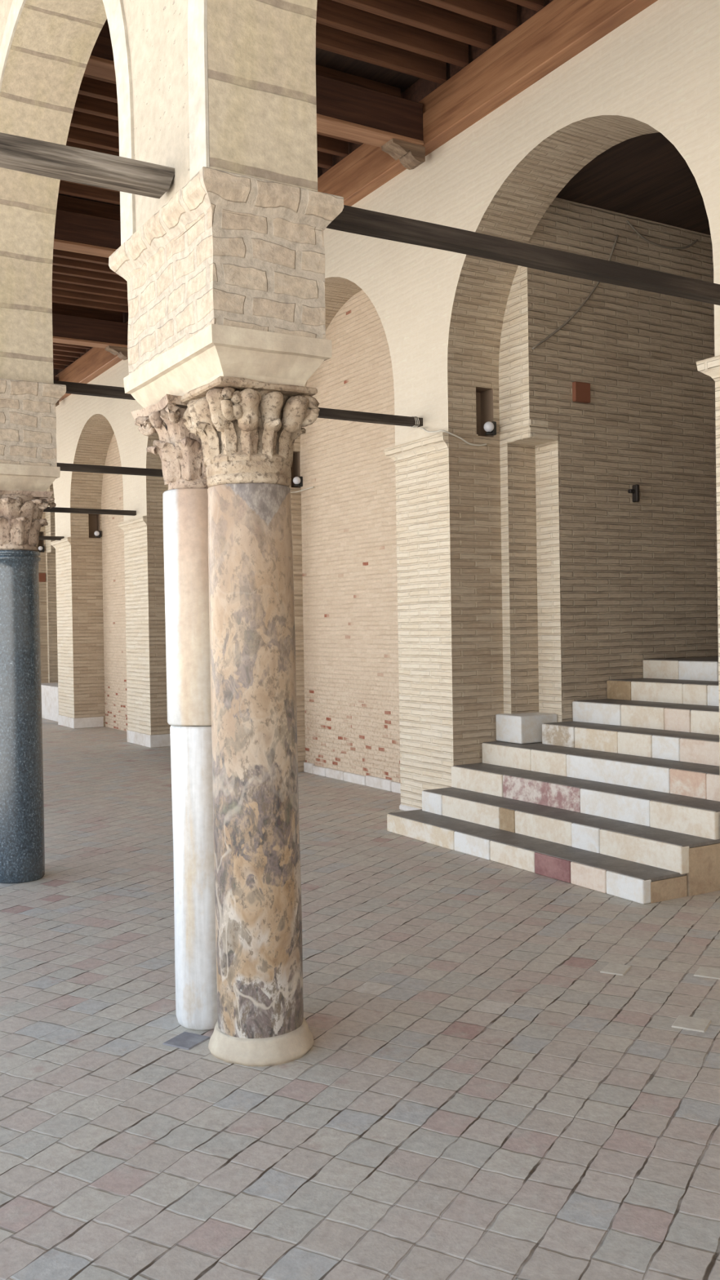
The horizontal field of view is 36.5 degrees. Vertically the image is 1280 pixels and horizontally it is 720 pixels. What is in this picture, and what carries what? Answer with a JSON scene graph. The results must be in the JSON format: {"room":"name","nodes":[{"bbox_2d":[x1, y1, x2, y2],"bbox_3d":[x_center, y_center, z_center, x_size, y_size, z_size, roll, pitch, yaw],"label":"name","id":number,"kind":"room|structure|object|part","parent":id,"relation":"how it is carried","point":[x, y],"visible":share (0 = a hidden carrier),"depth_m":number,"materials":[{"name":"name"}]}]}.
{"room":"mosque","nodes":[
{"label":"mosque","id":0,"kind":"room"},
{"bbox_2d":[57,47,420,205],"bbox_3d":[-3.992,-4.640,10.416,7.200,0.142,32.000,-1,1,-31],"label":"ceiling","id":1,"kind":"structure","parent":0,"point":[324,58],"depth_m":8.85,"materials":[{"name":"brown wood"}]},
{"bbox_2d":[0,718,719,1279],"bbox_3d":[-2.346,1.509,11.412,12.400,0.025,32.000,-1,1,-31],"label":"floor","id":2,"kind":"structure","parent":0,"point":[508,1073],"depth_m":3.91,"materials":[{"name":"tile"}]},
{"bbox_2d":[0,489,56,883],"bbox_3d":[-2.246,0.300,7.099,0.538,2.503,0.541,-1,1,-31],"label":"granite column","id":3,"kind":"structure","parent":2,"relation":"on","point":[22,843],"depth_m":6.96,"materials":[{"name":"stone"}]},
{"bbox_2d":[0,377,66,491],"bbox_3d":[-2.389,-1.294,7.340,0.557,0.697,1.032,-1,1,-31],"label":"block","id":4,"kind":"object","parent":3,"relation":"on","point":[28,415],"visible":0.9,"depth_m":6.96,"materials":[{"name":"stone"}]},
{"bbox_3d":[-2.394,-1.580,7.337,0.557,0.126,1.032,-1,1,-31],"label":"crown moulding","id":5,"kind":"part","parent":4,"relation":"part of","materials":[{"name":"beige stone"}]},
{"bbox_2d":[40,682,58,721],"bbox_3d":[-5.591,1.139,20.188,0.470,0.620,1.800,-1,1,-31],"label":"stone bench","id":6,"kind":"object","parent":2,"relation":"on","point":[50,696],"visible":0.38,"depth_m":19.79,"materials":[{"name":"white stone"}]},
{"bbox_2d":[130,394,217,1031],"bbox_3d":[-0.647,0.306,4.440,0.471,2.503,0.474,-1,1,-31],"label":"marble column","id":7,"kind":"structure","parent":2,"relation":"on","point":[185,501],"depth_m":4.33,"materials":[{"name":"white stone"}]},
{"bbox_2d":[180,376,319,1066],"bbox_3d":[-0.409,0.306,4.169,0.460,2.507,0.459,-1,1,-31],"label":"marble column","id":8,"kind":"structure","parent":2,"relation":"on","point":[247,429],"depth_m":4.03,"materials":[{"name":"stone"}]},
{"bbox_2d":[108,166,343,408],"bbox_3d":[-0.558,-1.288,4.334,0.560,0.696,1.032,-1,1,-31],"label":"block","id":9,"kind":"object","parent":8,"relation":"on","point":[226,277],"visible":0.88,"depth_m":3.98,"materials":[{"name":"stone"}]},
{"bbox_3d":[-0.562,-1.573,4.331,0.560,0.126,1.032,-1,1,-31],"label":"crown moulding","id":10,"kind":"part","parent":9,"relation":"part of","materials":[{"name":"beige stone"}]},
{"bbox_2d":[386,656,719,904],"bbox_3d":[3.059,0.807,8.633,5.036,1.282,2.740,-1,1,-31],"label":"staircase","id":11,"kind":"structure","parent":2,"relation":"on","point":[620,798],"depth_m":7.62,"materials":[{"name":"grey stone"}]},
{"bbox_2d":[495,711,557,743],"bbox_3d":[1.371,0.719,8.984,0.391,0.223,0.332,-1,1,-31],"label":"plinth stone","id":12,"kind":"object","parent":11,"relation":"on","point":[526,727],"visible":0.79,"depth_m":8.84,"materials":[{"name":"white stone"}]},
{"bbox_3d":[-4.035,0.291,10.248,0.443,2.507,0.445,-1,1,-31],"label":"marble column","id":13,"kind":"structure","parent":2,"relation":"on","visible":0},
{"bbox_3d":[-4.184,-1.302,10.415,0.560,0.696,1.032,-1,1,-31],"label":"block","id":14,"kind":"object","parent":13,"relation":"on","visible":0},
{"bbox_2d":[0,0,317,383],"bbox_3d":[-4.254,-2.990,10.398,0.480,2.672,22.250,-1,1,-31],"label":"arcade","id":15,"kind":"object","parent":14,"relation":"on","point":[229,86],"visible":0.9,"depth_m":4.33,"materials":[{"name":"paint"}]},
{"bbox_2d":[53,364,64,369],"bbox_3d":[-6.334,-4.496,16.927,3.500,0.225,0.068,-1,1,-31],"label":"joist","id":16,"kind":"object","parent":15,"relation":"on","point":[55,366],"visible":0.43,"depth_m":17.75,"materials":[{"name":"brown wood"}]},
{"bbox_2d":[53,360,69,365],"bbox_3d":[-6.185,-4.495,16.677,3.500,0.225,0.068,-1,1,-31],"label":"joist","id":17,"kind":"object","parent":15,"relation":"on","point":[55,362],"visible":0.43,"depth_m":17.48,"materials":[{"name":"brown wood"}]},
{"bbox_2d":[53,355,75,361],"bbox_3d":[-6.035,-4.495,16.426,3.500,0.225,0.068,-1,1,-31],"label":"joist","id":18,"kind":"object","parent":15,"relation":"on","point":[55,357],"visible":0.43,"depth_m":17.21,"materials":[{"name":"brown wood"}]},
{"bbox_2d":[53,350,79,357],"bbox_3d":[-5.886,-4.494,16.175,3.500,0.225,0.068,-1,1,-31],"label":"joist","id":19,"kind":"object","parent":15,"relation":"on","point":[55,352],"visible":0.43,"depth_m":16.93,"materials":[{"name":"brown wood"}]},
{"bbox_2d":[53,345,85,353],"bbox_3d":[-5.736,-4.494,15.925,3.500,0.225,0.068,-1,1,-31],"label":"joist","id":20,"kind":"object","parent":15,"relation":"on","point":[57,348],"visible":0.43,"depth_m":16.67,"materials":[{"name":"brown wood"}]},
{"bbox_2d":[53,342,91,349],"bbox_3d":[-5.587,-4.493,15.674,3.500,0.225,0.068,-1,1,-31],"label":"joist","id":21,"kind":"object","parent":15,"relation":"on","point":[54,344],"visible":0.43,"depth_m":16.41,"materials":[{"name":"brown wood"}]},
{"bbox_2d":[53,248,108,265],"bbox_3d":[-3.606,-4.485,12.353,3.500,0.225,0.068,-1,1,-31],"label":"joist","id":22,"kind":"object","parent":15,"relation":"on","point":[57,253],"visible":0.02,"depth_m":12.56,"materials":[{"name":"brown wood"}]},
{"bbox_2d":[52,256,118,275],"bbox_3d":[-3.756,-4.486,12.604,3.500,0.225,0.068,-1,1,-31],"label":"joist","id":23,"kind":"object","parent":15,"relation":"on","point":[59,261],"visible":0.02,"depth_m":12.86,"materials":[{"name":"brown wood"}]},
{"bbox_2d":[0,132,174,198],"bbox_3d":[-2.195,-1.696,3.269,3.446,0.088,0.107,-1,1,-31],"label":"tie beam","id":24,"kind":"structure","parent":15,"relation":"attached to","point":[20,153],"depth_m":3.95,"materials":[{"name":"wood"}]},
{"bbox_2d":[52,302,123,322],"bbox_3d":[-4.840,-4.490,14.421,3.500,0.225,0.068,-1,1,-31],"label":"joist","id":25,"kind":"object","parent":15,"relation":"on","point":[61,308],"visible":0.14,"depth_m":15.03,"materials":[{"name":"brown wood"}]},
{"bbox_2d":[56,194,120,220],"bbox_3d":[-3.008,-4.483,11.351,3.500,0.225,0.068,-1,1,-31],"label":"joist","id":26,"kind":"object","parent":15,"relation":"on","point":[64,202],"visible":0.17,"depth_m":11.41,"materials":[{"name":"brown wood"}]},
{"bbox_2d":[58,181,119,204],"bbox_3d":[-2.671,-4.482,10.787,3.500,0.225,0.068,-1,1,-31],"label":"joist","id":27,"kind":"object","parent":15,"relation":"on","point":[68,188],"visible":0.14,"depth_m":10.76,"materials":[{"name":"brown wood"}]},
{"bbox_2d":[52,264,127,284],"bbox_3d":[-3.905,-4.486,12.855,3.500,0.225,0.068,-1,1,-31],"label":"joist","id":28,"kind":"object","parent":15,"relation":"on","point":[55,268],"visible":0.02,"depth_m":13.19,"materials":[{"name":"brown wood"}]},
{"bbox_2d":[52,272,127,292],"bbox_3d":[-4.054,-4.487,13.105,3.500,0.225,0.068,-1,1,-31],"label":"joist","id":29,"kind":"object","parent":15,"relation":"on","point":[55,277],"visible":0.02,"depth_m":13.49,"materials":[{"name":"brown wood"}]},
{"bbox_2d":[52,280,127,298],"bbox_3d":[-4.204,-4.488,13.356,3.500,0.225,0.068,-1,1,-31],"label":"joist","id":30,"kind":"object","parent":15,"relation":"on","point":[55,285],"visible":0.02,"depth_m":13.79,"materials":[{"name":"brown wood"}]},
{"bbox_2d":[52,288,128,306],"bbox_3d":[-4.353,-4.488,13.606,3.500,0.225,0.068,-1,1,-31],"label":"joist","id":31,"kind":"object","parent":15,"relation":"on","point":[57,292],"visible":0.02,"depth_m":14.09,"materials":[{"name":"brown wood"}]},
{"bbox_2d":[52,295,128,312],"bbox_3d":[-4.503,-4.489,13.857,3.500,0.225,0.068,-1,1,-31],"label":"joist","id":32,"kind":"object","parent":15,"relation":"on","point":[60,300],"visible":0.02,"depth_m":14.39,"materials":[{"name":"brown wood"}]},
{"bbox_2d":[60,179,119,192],"bbox_3d":[-2.522,-4.481,10.536,3.500,0.225,0.068,-1,1,-31],"label":"joist","id":33,"kind":"object","parent":15,"relation":"on","point":[60,180],"visible":0.07,"depth_m":10.51,"materials":[{"name":"brown wood"}]},
{"bbox_2d":[66,141,119,155],"bbox_3d":[-2.223,-4.480,10.035,3.500,0.225,0.068,-1,1,-31],"label":"joist","id":34,"kind":"object","parent":15,"relation":"on","point":[68,143],"visible":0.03,"depth_m":9.88,"materials":[{"name":"brown wood"}]},
{"bbox_2d":[66,126,119,151],"bbox_3d":[-2.074,-4.479,9.784,3.500,0.225,0.068,-1,1,-31],"label":"joist","id":35,"kind":"object","parent":15,"relation":"on","point":[76,135],"visible":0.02,"depth_m":9.60,"materials":[{"name":"brown wood"}]},
{"bbox_2d":[70,110,119,137],"bbox_3d":[-1.924,-4.479,9.534,3.500,0.225,0.068,-1,1,-31],"label":"joist","id":36,"kind":"object","parent":15,"relation":"on","point":[81,120],"visible":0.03,"depth_m":9.30,"materials":[{"name":"brown wood"}]},
{"bbox_2d":[73,93,332,168],"bbox_3d":[-1.775,-4.478,9.283,3.500,0.225,0.068,-1,1,-31],"label":"joist","id":37,"kind":"object","parent":15,"relation":"on","point":[84,104],"visible":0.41,"depth_m":9.04,"materials":[{"name":"brown wood"}]},
{"bbox_2d":[78,76,348,157],"bbox_3d":[-1.625,-4.478,9.033,3.500,0.225,0.068,-1,1,-31],"label":"joist","id":38,"kind":"object","parent":15,"relation":"on","point":[91,87],"visible":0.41,"depth_m":8.79,"materials":[{"name":"brown wood"}]},
{"bbox_2d":[83,73,363,144],"bbox_3d":[-1.476,-4.477,8.782,3.500,0.225,0.068,-1,1,-31],"label":"joist","id":39,"kind":"object","parent":15,"relation":"on","point":[84,75],"visible":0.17,"depth_m":9.47,"materials":[{"name":"brown wood"}]},
{"bbox_2d":[315,64,400,97],"bbox_3d":[-1.177,-4.476,8.281,3.500,0.225,0.068,-1,1,-31],"label":"joist","id":40,"kind":"object","parent":15,"relation":"on","point":[320,70],"visible":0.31,"depth_m":8.93,"materials":[{"name":"brown wood"}]},
{"bbox_2d":[315,22,446,84],"bbox_3d":[-0.840,-4.474,7.716,3.500,0.225,0.068,-1,1,-31],"label":"joist","id":41,"kind":"object","parent":15,"relation":"on","point":[328,38],"visible":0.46,"depth_m":8.28,"materials":[{"name":"brown wood"}]},
{"bbox_2d":[315,0,468,67],"bbox_3d":[-0.691,-4.474,7.466,3.500,0.225,0.068,-1,1,-31],"label":"joist","id":42,"kind":"object","parent":15,"relation":"on","point":[330,13],"visible":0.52,"depth_m":7.98,"materials":[{"name":"brown wood"}]},
{"bbox_2d":[332,0,492,49],"bbox_3d":[-0.541,-4.473,7.215,3.500,0.225,0.068,-1,1,-31],"label":"joist","id":43,"kind":"object","parent":15,"relation":"on","point":[418,14],"visible":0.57,"depth_m":7.81,"materials":[{"name":"brown wood"}]},
{"bbox_2d":[419,0,517,31],"bbox_3d":[-0.392,-4.473,6.965,3.500,0.225,0.068,-1,1,-31],"label":"joist","id":44,"kind":"object","parent":15,"relation":"on","point":[502,14],"visible":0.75,"depth_m":7.70,"materials":[{"name":"brown wood"}]},
{"bbox_2d":[506,0,543,11],"bbox_3d":[-0.242,-4.472,6.714,3.500,0.225,0.068,-1,1,-31],"label":"joist","id":45,"kind":"object","parent":15,"relation":"on","point":[535,5],"visible":1,"depth_m":7.55,"materials":[{"name":"brown wood"}]},
{"bbox_3d":[-7.682,0.277,16.363,0.443,2.507,0.445,-1,1,-31],"label":"marble column","id":46,"kind":"structure","parent":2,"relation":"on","visible":0},
{"bbox_3d":[-7.832,-1.316,16.530,0.560,0.696,1.032,-1,1,-31],"label":"block","id":47,"kind":"object","parent":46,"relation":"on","visible":0},
{"bbox_2d":[38,535,64,540],"bbox_3d":[-6.350,-1.673,17.516,3.203,0.064,0.085,-1,1,-31],"label":"tie beam","id":48,"kind":"structure","parent":47,"relation":"attached to","point":[40,537],"depth_m":18.19,"materials":[{"name":"black metal"}]},
{"bbox_2d":[37,0,719,811],"bbox_3d":[0.549,-1.625,13.361,4.507,6.110,29.594,-1,1,-31],"label":"wall","id":49,"kind":"structure","parent":0,"point":[445,585],"depth_m":9.19,"materials":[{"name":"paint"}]},
{"bbox_2d":[38,546,44,551],"bbox_3d":[-6.183,-1.771,21.185,0.118,0.110,0.086,-1,1,-31],"label":"globe lamp","id":50,"kind":"object","parent":49,"relation":"on","point":[41,548],"visible":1,"depth_m":21.16,"materials":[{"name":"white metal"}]},
{"bbox_2d":[38,573,45,582],"bbox_3d":[-6.179,-1.215,21.218,0.130,0.170,0.040,-1,1,-31],"label":"tile","id":51,"kind":"structure","parent":49,"relation":"attached to","point":[42,576],"depth_m":21.20,"materials":[{"name":"red tile"}]},
{"bbox_3d":[-4.916,-1.633,18.470,0.355,0.142,1.020,-1,1,-31],"label":"impost moulding","id":52,"kind":"part","parent":49,"relation":"part of","materials":[{"name":"stone"}]},
{"bbox_2d":[53,346,102,381],"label":"wall plate","id":53,"kind":"object","parent":49,"relation":"attached to","point":[60,373],"depth_m":17.24,"materials":[{"name":"brown wood"}]},
{"bbox_2d":[43,506,136,515],"bbox_3d":[-4.507,-1.740,14.424,3.203,0.066,0.084,-1,1,-31],"label":"tie beam","id":54,"kind":"structure","parent":49,"relation":"attached to","point":[55,509],"depth_m":14.88,"materials":[{"name":"black metal"}]},
{"bbox_2d":[58,348,122,383],"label":"wall plate","id":55,"kind":"object","parent":49,"relation":"attached to","point":[103,360],"depth_m":16.40,"materials":[{"name":"brown wood"}]},
{"bbox_2d":[53,376,58,406],"bbox_3d":[-6.330,-4.076,17.312,3.065,0.470,0.217,-1,1,-31],"label":"ceiling beam","id":56,"kind":"structure","parent":55,"relation":"attached to","point":[55,378],"depth_m":18.00,"materials":[{"name":"brown wood"}]},
{"bbox_2d":[53,208,120,257],"bbox_3d":[-2.667,-4.062,11.171,3.065,0.470,0.217,-1,1,-31],"label":"ceiling beam","id":57,"kind":"structure","parent":55,"relation":"attached to","point":[74,232],"depth_m":11.02,"materials":[{"name":"brown wood"}]},
{"bbox_2d":[52,312,128,359],"bbox_3d":[-4.498,-4.069,14.242,3.065,0.470,0.217,-1,1,-31],"label":"ceiling beam","id":58,"kind":"structure","parent":55,"relation":"attached to","point":[110,335],"depth_m":14.68,"materials":[{"name":"brown wood"}]},
{"bbox_2d":[93,530,101,537],"bbox_3d":[-4.362,-1.765,18.161,0.118,0.110,0.086,-1,1,-31],"label":"globe lamp","id":59,"kind":"object","parent":49,"relation":"on","point":[96,533],"visible":1,"depth_m":18.14,"materials":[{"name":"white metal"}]},
{"bbox_3d":[-4.375,-1.771,18.153,0.086,0.086,0.086,-1,1,-31],"label":"globe","id":60,"kind":"part","parent":59,"relation":"part of","materials":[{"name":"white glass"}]},
{"bbox_2d":[57,462,163,476],"bbox_3d":[-2.689,-1.778,11.374,3.203,0.070,0.084,-1,1,-31],"label":"tie beam","id":61,"kind":"structure","parent":49,"relation":"attached to","point":[64,467],"depth_m":11.38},
{"bbox_3d":[-3.618,-1.067,17.092,0.001,5.040,2.670,-1,1,-31],"label":"niche panel","id":62,"kind":"part","parent":49,"relation":"part of","materials":[{"name":"beige brick"}]},
{"bbox_3d":[-3.064,-1.626,15.365,0.355,0.142,1.050,-1,1,-31],"label":"impost moulding","id":63,"kind":"part","parent":49,"relation":"part of","materials":[{"name":"brick"}]},
{"bbox_2d":[53,380,422,426],"bbox_3d":[-0.866,-1.787,8.318,3.203,0.071,0.084,-1,1,-31],"label":"tie beam","id":64,"kind":"structure","parent":49,"relation":"attached to","point":[73,388],"depth_m":8.66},
{"bbox_2d":[410,416,419,427],"bbox_3d":[0.452,-1.818,9.103,0.048,0.095,0.104,-1,1,-31],"label":"cord","id":65,"kind":"object","parent":64,"relation":"attached to","point":[414,426],"visible":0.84,"depth_m":9.07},
{"bbox_2d":[293,476,302,486],"bbox_3d":[-0.682,-1.751,12.042,0.118,0.110,0.086,-1,1,-31],"label":"globe lamp","id":66,"kind":"object","parent":49,"relation":"attached to","point":[296,480],"visible":1,"depth_m":12.02,"materials":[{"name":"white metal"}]},
{"bbox_3d":[-0.696,-1.758,12.034,0.086,0.086,0.086,-1,1,-31],"label":"globe","id":67,"kind":"part","parent":66,"relation":"part of","materials":[{"name":"white glass"}]},
{"bbox_2d":[290,486,314,493],"bbox_3d":[-0.641,-1.636,11.948,0.386,0.049,0.133,-1,1,28],"label":"cable","id":68,"kind":"object","parent":49,"relation":"attached to","point":[312,486],"visible":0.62,"depth_m":12.00,"materials":[{"name":"white plastic"}]},
{"bbox_2d":[317,142,377,191],"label":"wall plate","id":69,"kind":"object","parent":49,"relation":"attached to","point":[357,152],"depth_m":9.98,"materials":[{"name":"brown wood"}]},
{"bbox_3d":[0.059,-1.052,10.928,0.001,5.040,2.745,-1,1,-31],"label":"niche panel","id":70,"kind":"part","parent":49,"relation":"part of","materials":[{"name":"beige brick"}]},
{"bbox_2d":[317,146,406,206],"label":"wall plate","id":71,"kind":"object","parent":49,"relation":"attached to","point":[377,167],"depth_m":9.61,"materials":[{"name":"brown wood"}]},
{"bbox_2d":[84,19,425,169],"bbox_3d":[-0.836,-4.054,8.101,3.065,0.470,0.217,-1,1,-31],"label":"ceiling beam","id":72,"kind":"structure","parent":71,"relation":"attached to","point":[393,124],"depth_m":8.53,"materials":[{"name":"brown wood"}]},
{"bbox_3d":[0.590,-1.612,9.239,0.355,0.142,0.884,-1,1,-31],"label":"impost moulding","id":73,"kind":"part","parent":49,"relation":"part of","materials":[{"name":"brick"}]},
{"bbox_2d":[420,427,486,446],"bbox_3d":[0.750,-1.678,9.014,0.456,0.190,0.405,-1,1,-31],"label":"cable","id":74,"kind":"object","parent":49,"relation":"attached to","point":[424,429],"visible":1,"depth_m":8.84,"materials":[{"name":"white plastic"}]},
{"bbox_2d":[400,0,577,113],"label":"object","id":75,"kind":"object","parent":49,"relation":"attached to","point":[428,95],"depth_m":8.14,"materials":[{"name":"brown wood"}]},
{"bbox_2d":[483,421,496,435],"bbox_3d":[1.071,-1.742,8.966,0.118,0.110,0.086,-1,1,-31],"label":"globe lamp","id":76,"kind":"object","parent":49,"relation":"on","point":[490,427],"visible":1,"depth_m":8.94,"materials":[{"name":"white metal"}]},
{"bbox_3d":[1.057,-1.749,8.957,0.086,0.086,0.086,-1,1,-31],"label":"globe","id":77,"kind":"part","parent":76,"relation":"part of","materials":[{"name":"white glass"}]},
{"bbox_2d":[326,204,719,305],"bbox_3d":[0.992,-1.798,5.218,3.160,0.079,0.088,-1,1,-31],"label":"tie beam","id":78,"kind":"structure","parent":49,"relation":"attached to","point":[352,220],"depth_m":5.03,"materials":[{"name":"black wood"}]},
{"bbox_2d":[422,0,657,155],"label":"wooden beam","id":79,"kind":"structure","parent":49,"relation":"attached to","point":[566,34],"depth_m":7.71,"materials":[{"name":"brown wood"}]},
{"bbox_2d":[532,235,618,349],"bbox_3d":[1.777,-2.865,8.959,0.953,1.071,0.018,-1,1,-31],"label":"cable","id":80,"kind":"object","parent":49,"relation":"attached to","point":[617,236],"visible":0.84,"depth_m":8.96,"materials":[{"name":"grey metal"}]},
{"bbox_2d":[572,381,590,403],"bbox_3d":[1.821,-2.038,8.993,0.170,0.160,0.050,-1,1,-31],"label":"tile","id":81,"kind":"structure","parent":49,"relation":"attached to","point":[580,390],"depth_m":8.96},
{"bbox_2d":[627,484,639,502],"bbox_3d":[2.327,-1.247,9.279,0.090,0.145,0.060,-1,1,-31],"label":"wall spotlight","id":82,"kind":"object","parent":49,"relation":"attached to","point":[635,488],"visible":1,"depth_m":9.27,"materials":[{"name":"black metal"}]},
{"bbox_2d":[626,220,697,248],"bbox_3d":[2.631,-3.481,9.462,0.859,0.165,0.026,-1,1,-31],"label":"cable","id":83,"kind":"object","parent":49,"relation":"attached to","point":[627,221],"visible":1,"depth_m":9.41,"materials":[{"name":"grey metal"}]},
{"bbox_3d":[2.412,-1.605,6.184,0.355,0.142,0.990,-1,1,-31],"label":"impost moulding","id":84,"kind":"part","parent":49,"relation":"part of","materials":[{"name":"stone"}]}
]}

